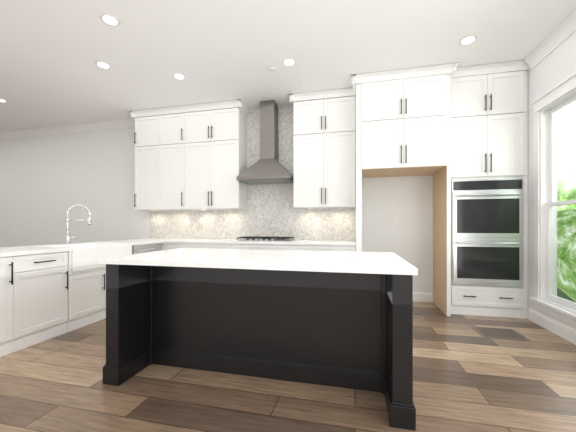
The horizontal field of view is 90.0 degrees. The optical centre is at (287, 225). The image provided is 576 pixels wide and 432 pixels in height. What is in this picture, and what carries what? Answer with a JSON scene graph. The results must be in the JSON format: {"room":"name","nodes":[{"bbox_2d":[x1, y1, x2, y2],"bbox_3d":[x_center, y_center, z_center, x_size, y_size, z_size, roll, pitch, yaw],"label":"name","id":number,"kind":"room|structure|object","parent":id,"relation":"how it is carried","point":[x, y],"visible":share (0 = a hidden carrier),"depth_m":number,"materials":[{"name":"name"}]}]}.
{"room":"kitchen","nodes":[
{"label":"kitchen","id":0,"kind":"room"},
{"bbox_2d":[0,105,432,292],"bbox_3d":[-2.514,-0.442,5.523,12.000,3.190,0.160,0,0,13],"label":"wall","id":1,"kind":"structure","parent":0,"point":[47,182],"depth_m":5.49,"materials":[{"name":"white paint"}]},
{"bbox_2d":[0,118,134,138],"bbox_3d":[-5.403,-1.972,6.078,5.480,0.130,0.090,0,0,13],"label":"crown molding","id":2,"kind":"structure","parent":1,"relation":"attached to","point":[125,123],"depth_m":5.84,"materials":[{"name":"white wood"}]},
{"bbox_2d":[133,115,160,210],"bbox_3d":[-2.427,-1.111,5.248,0.554,1.648,0.351,0,0,13],"label":"upper cabinet","id":3,"kind":"object","parent":1,"relation":"attached to","point":[147,134],"depth_m":5.08,"materials":[{"name":"white wood"}]},
{"bbox_2d":[161,111,188,210],"bbox_3d":[-1.971,-1.111,5.142,0.612,1.648,0.351,0,0,13],"label":"upper cabinet","id":4,"kind":"object","parent":1,"relation":"attached to","point":[174,127],"depth_m":4.96,"materials":[{"name":"white wood"}]},
{"bbox_2d":[189,107,246,210],"bbox_3d":[-1.275,-1.111,4.980,1.050,1.648,0.351,0,0,13],"label":"upper cabinet","id":5,"kind":"object","parent":1,"relation":"attached to","point":[192,160],"depth_m":4.80,"materials":[{"name":"white wood"}]},
{"bbox_2d":[236,100,292,184],"bbox_3d":[-0.336,-1.375,4.676,0.860,1.315,0.500,0,0,13],"label":"range hood","id":6,"kind":"object","parent":1,"relation":"attached to","point":[267,168],"visible":0.9,"depth_m":4.65,"materials":[{"name":"metal"}]},
{"bbox_2d":[289,88,355,208],"bbox_3d":[0.548,-1.158,4.526,1.001,1.750,0.409,0,0,13],"label":"upper cabinet","id":7,"kind":"object","parent":1,"relation":"attached to","point":[324,153],"visible":0.98,"depth_m":4.37,"materials":[{"name":"white wood"}]},
{"bbox_2d":[360,72,451,175],"bbox_3d":[1.616,-1.361,4.122,1.100,1.148,0.712,0,0,13],"label":"upper cabinet","id":8,"kind":"object","parent":1,"relation":"attached to","point":[446,130],"depth_m":3.78,"materials":[{"name":"white wood"}]},
{"bbox_2d":[413,292,432,301],"bbox_3d":[1.674,1.083,4.468,1.050,0.140,0.016,0,0,13],"label":"baseboard","id":9,"kind":"structure","parent":1,"relation":"attached to","point":[417,296],"depth_m":4.37,"materials":[{"name":"white wood"}]},
{"bbox_2d":[0,301,575,431],"bbox_3d":[-3.474,1.193,1.394,12.000,0.080,8.740,0,0,13],"label":"floor","id":10,"kind":"structure","parent":0,"point":[467,377],"depth_m":2.00,"materials":[{"name":"brown wood"}]},
{"bbox_2d":[0,254,23,356],"bbox_3d":[-2.881,0.712,2.441,0.680,0.881,0.625,0,0,13],"label":"base cabinet","id":11,"kind":"object","parent":10,"relation":"on","point":[11,269],"depth_m":2.60,"materials":[{"name":"white wood"}]},
{"bbox_2d":[24,250,75,347],"bbox_3d":[-2.764,0.712,2.943,0.680,0.881,0.635,0,0,13],"label":"base cabinet","id":12,"kind":"object","parent":10,"relation":"on","point":[46,293],"depth_m":2.92,"materials":[{"name":"white wood"}]},
{"bbox_2d":[0,238,167,257],"bbox_3d":[-2.699,0.252,3.270,0.740,0.038,4.328,0,0,13],"label":"countertop","id":13,"kind":"structure","parent":12,"relation":"on","point":[5,252],"depth_m":3.03,"materials":[{"name":"white stone"}]},
{"bbox_2d":[64,204,90,243],"bbox_3d":[-2.753,-0.029,3.776,0.290,0.522,0.066,0,0,-25],"label":"faucet","id":14,"kind":"object","parent":13,"relation":"on","point":[67,238],"visible":1,"depth_m":3.73,"materials":[{"name":"silver metal"}]},
{"bbox_2d":[48,243,130,271],"bbox_3d":[-2.539,0.374,3.625,0.581,0.258,0.847,0,0,13],"label":"farmhouse sink","id":15,"kind":"object","parent":13,"relation":"in","point":[85,256],"visible":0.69,"depth_m":3.45,"materials":[{"name":"white ceramic"}]},
{"bbox_2d":[76,267,105,328],"bbox_3d":[-2.602,0.843,3.639,0.680,0.620,0.910,0,0,13],"label":"base cabinet","id":16,"kind":"object","parent":10,"relation":"on","point":[90,283],"depth_m":3.38,"materials":[{"name":"white wood"}]},
{"bbox_2d":[132,243,161,253],"bbox_3d":[-2.352,0.714,4.374,0.636,0.878,0.599,0,0,13],"label":"dishwasher","id":17,"kind":"object","parent":10,"relation":"on","point":[138,249],"visible":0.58,"depth_m":4.26,"materials":[{"name":"silver metal"}]},
{"bbox_2d":[131,242,163,253],"bbox_3d":[-2.298,0.712,5.036,0.680,0.881,0.707,0,0,13],"label":"base cabinet","id":18,"kind":"object","parent":10,"relation":"on","point":[152,242],"depth_m":4.53,"materials":[{"name":"white wood"}]},
{"bbox_2d":[164,242,179,249],"bbox_3d":[-1.816,0.712,4.943,0.300,0.881,0.669,0,0,13],"label":"base cabinet","id":19,"kind":"object","parent":10,"relation":"on","point":[167,245],"depth_m":4.63,"materials":[{"name":"white wood"}]},
{"bbox_2d":[180,242,231,248],"bbox_3d":[-1.234,0.712,4.808,0.895,0.881,0.669,0,0,13],"label":"base cabinet","id":20,"kind":"object","parent":10,"relation":"on","point":[201,245],"depth_m":4.48,"materials":[{"name":"white wood"}]},
{"bbox_2d":[103,264,415,430],"bbox_3d":[-0.207,0.712,2.338,2.130,0.881,0.979,0,0,13],"label":"kitchen island","id":21,"kind":"object","parent":10,"relation":"on","point":[342,319],"depth_m":2.15,"materials":[{"name":"black wood"}]},
{"bbox_2d":[99,248,417,275],"bbox_3d":[-0.209,0.252,2.307,2.124,0.038,1.000,0,0,13],"label":"island countertop","id":22,"kind":"structure","parent":21,"relation":"on","point":[369,263],"depth_m":2.00,"materials":[{"name":"white stone"}]},
{"bbox_2d":[232,246,291,249],"bbox_3d":[-0.325,0.712,4.596,0.972,0.881,0.669,0,0,13],"label":"base cabinet","id":23,"kind":"object","parent":10,"relation":"on","point":[233,247],"depth_m":4.26,"materials":[{"name":"white wood"}]},
{"bbox_2d":[292,246,355,251],"bbox_3d":[0.549,0.712,4.393,0.938,0.881,0.669,0,0,13],"label":"base cabinet","id":24,"kind":"object","parent":10,"relation":"on","point":[303,248],"depth_m":4.06,"materials":[{"name":"white wood"}]},
{"bbox_2d":[168,238,355,245],"bbox_3d":[-0.461,0.252,4.618,3.008,0.038,0.688,0,0,13],"label":"countertop","id":25,"kind":"structure","parent":24,"relation":"on","point":[223,242],"depth_m":4.30,"materials":[{"name":"white stone"}]},
{"bbox_2d":[233,236,295,241],"bbox_3d":[-0.356,0.203,4.593,0.891,0.059,0.545,0,0,13],"label":"gas cooktop","id":26,"kind":"object","parent":25,"relation":"in","point":[267,239],"visible":1,"depth_m":4.42,"materials":[{"name":"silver metal"}]},
{"bbox_2d":[432,64,529,318],"bbox_3d":[2.576,-0.391,3.921,0.948,3.088,0.670,0,0,13],"label":"tall cabinet","id":27,"kind":"object","parent":10,"relation":"on","point":[490,111],"depth_m":3.68,"materials":[{"name":"white wood"}]},
{"bbox_2d":[452,178,523,286],"bbox_3d":[2.525,0.083,3.638,0.799,1.350,0.101,0,0,13],"label":"double oven","id":28,"kind":"object","parent":27,"relation":"in","point":[487,232],"visible":1,"depth_m":3.65,"materials":[{"name":"silver metal"}]},
{"bbox_2d":[471,326,530,340],"bbox_3d":[2.271,1.151,3.096,0.420,0.004,0.340,0,0,13],"label":"plank","id":29,"kind":"object","parent":10,"relation":"in","point":[498,333],"visible":1,"depth_m":3.08,"materials":[{"name":"brown wood"}]},
{"bbox_2d":[0,0,575,131],"bbox_3d":[-3.474,-2.077,1.394,12.000,0.080,8.740,0,0,13],"label":"ceiling","id":30,"kind":"structure","parent":0,"point":[52,73],"depth_m":3.27,"materials":[{"name":"white paint"}]},
{"bbox_2d":[95,61,110,68],"bbox_3d":[-2.341,-2.034,3.645,0.170,0.005,0.170,0,0,13],"label":"recessed light","id":31,"kind":"object","parent":30,"relation":"in","point":[104,65],"visible":1,"depth_m":3.65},
{"bbox_2d":[100,14,119,25],"bbox_3d":[-1.760,-2.034,2.848,0.170,0.005,0.170,0,0,13],"label":"recessed light","id":32,"kind":"object","parent":30,"relation":"in","point":[108,19],"visible":1,"depth_m":2.84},
{"bbox_2d":[172,73,185,79],"bbox_3d":[-1.481,-2.034,3.917,0.170,0.005,0.170,0,0,13],"label":"recessed light","id":33,"kind":"object","parent":30,"relation":"in","point":[178,76],"visible":1,"depth_m":3.91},
{"bbox_2d":[268,66,275,71],"bbox_3d":[-0.207,-2.022,3.713,0.100,0.029,0.100,0,0,13],"label":"smoke detector","id":34,"kind":"object","parent":30,"relation":"attached to","point":[271,68],"visible":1,"depth_m":3.69,"materials":[{"name":"white plastic"}]},
{"bbox_2d":[282,58,295,65],"bbox_3d":[0.012,-2.034,3.580,0.170,0.005,0.170,0,0,13],"label":"recessed light","id":35,"kind":"object","parent":30,"relation":"in","point":[288,62],"visible":1,"depth_m":3.58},
{"bbox_2d":[459,35,476,44],"bbox_3d":[1.972,-2.034,3.155,0.170,0.005,0.170,0,0,13],"label":"recessed light","id":36,"kind":"object","parent":30,"relation":"in","point":[469,39],"visible":1,"depth_m":3.15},
{"bbox_2d":[520,31,575,329],"bbox_3d":[2.252,-0.442,0.061,0.160,3.190,8.340,0,0,13],"label":"wall","id":37,"kind":"structure","parent":0,"point":[556,66],"depth_m":3.40,"materials":[{"name":"white paint"}]},
{"bbox_2d":[524,8,575,68],"bbox_3d":[2.069,-1.972,-0.175,0.090,0.130,7.557,0,0,13],"label":"crown molding","id":38,"kind":"structure","parent":37,"relation":"attached to","point":[560,33],"depth_m":3.05,"materials":[{"name":"white wood"}]},
{"bbox_2d":[528,308,575,344],"bbox_3d":[2.102,1.083,-0.198,0.016,0.140,7.707,0,0,13],"label":"baseboard","id":39,"kind":"structure","parent":37,"relation":"attached to","point":[566,332],"depth_m":3.10,"materials":[{"name":"white wood"}]},
{"bbox_2d":[529,71,575,326],"bbox_3d":[2.757,-0.255,2.346,0.213,2.465,2.290,0,0,13],"label":"window unit","id":40,"kind":"structure","parent":37,"relation":"in","point":[549,268],"depth_m":3.31,"materials":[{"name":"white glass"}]},
{"label":"outside","id":41,"kind":"structure","parent":0,"visible":0},
{"bbox_2d":[557,287,575,302],"bbox_3d":[5.112,1.453,1.449,4.700,0.400,24.340,0,0,13],"label":"lawn","id":42,"kind":"structure","parent":41,"point":[563,295],"depth_m":5.19,"materials":[{"name":"green plant"}]},
{"bbox_2d":[557,209,575,301],"bbox_3d":[4.151,0.320,1.582,2.103,1.891,8.190,0,0,13],"label":"bushes","id":43,"kind":"object","parent":42,"relation":"on","point":[572,233],"depth_m":4.11,"materials":[{"name":"green plant"}]},
{"bbox_2d":[557,101,575,210],"bbox_3d":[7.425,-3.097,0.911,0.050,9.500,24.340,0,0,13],"label":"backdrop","id":44,"kind":"structure","parent":41,"point":[570,147],"depth_m":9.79,"materials":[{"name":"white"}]}
]}

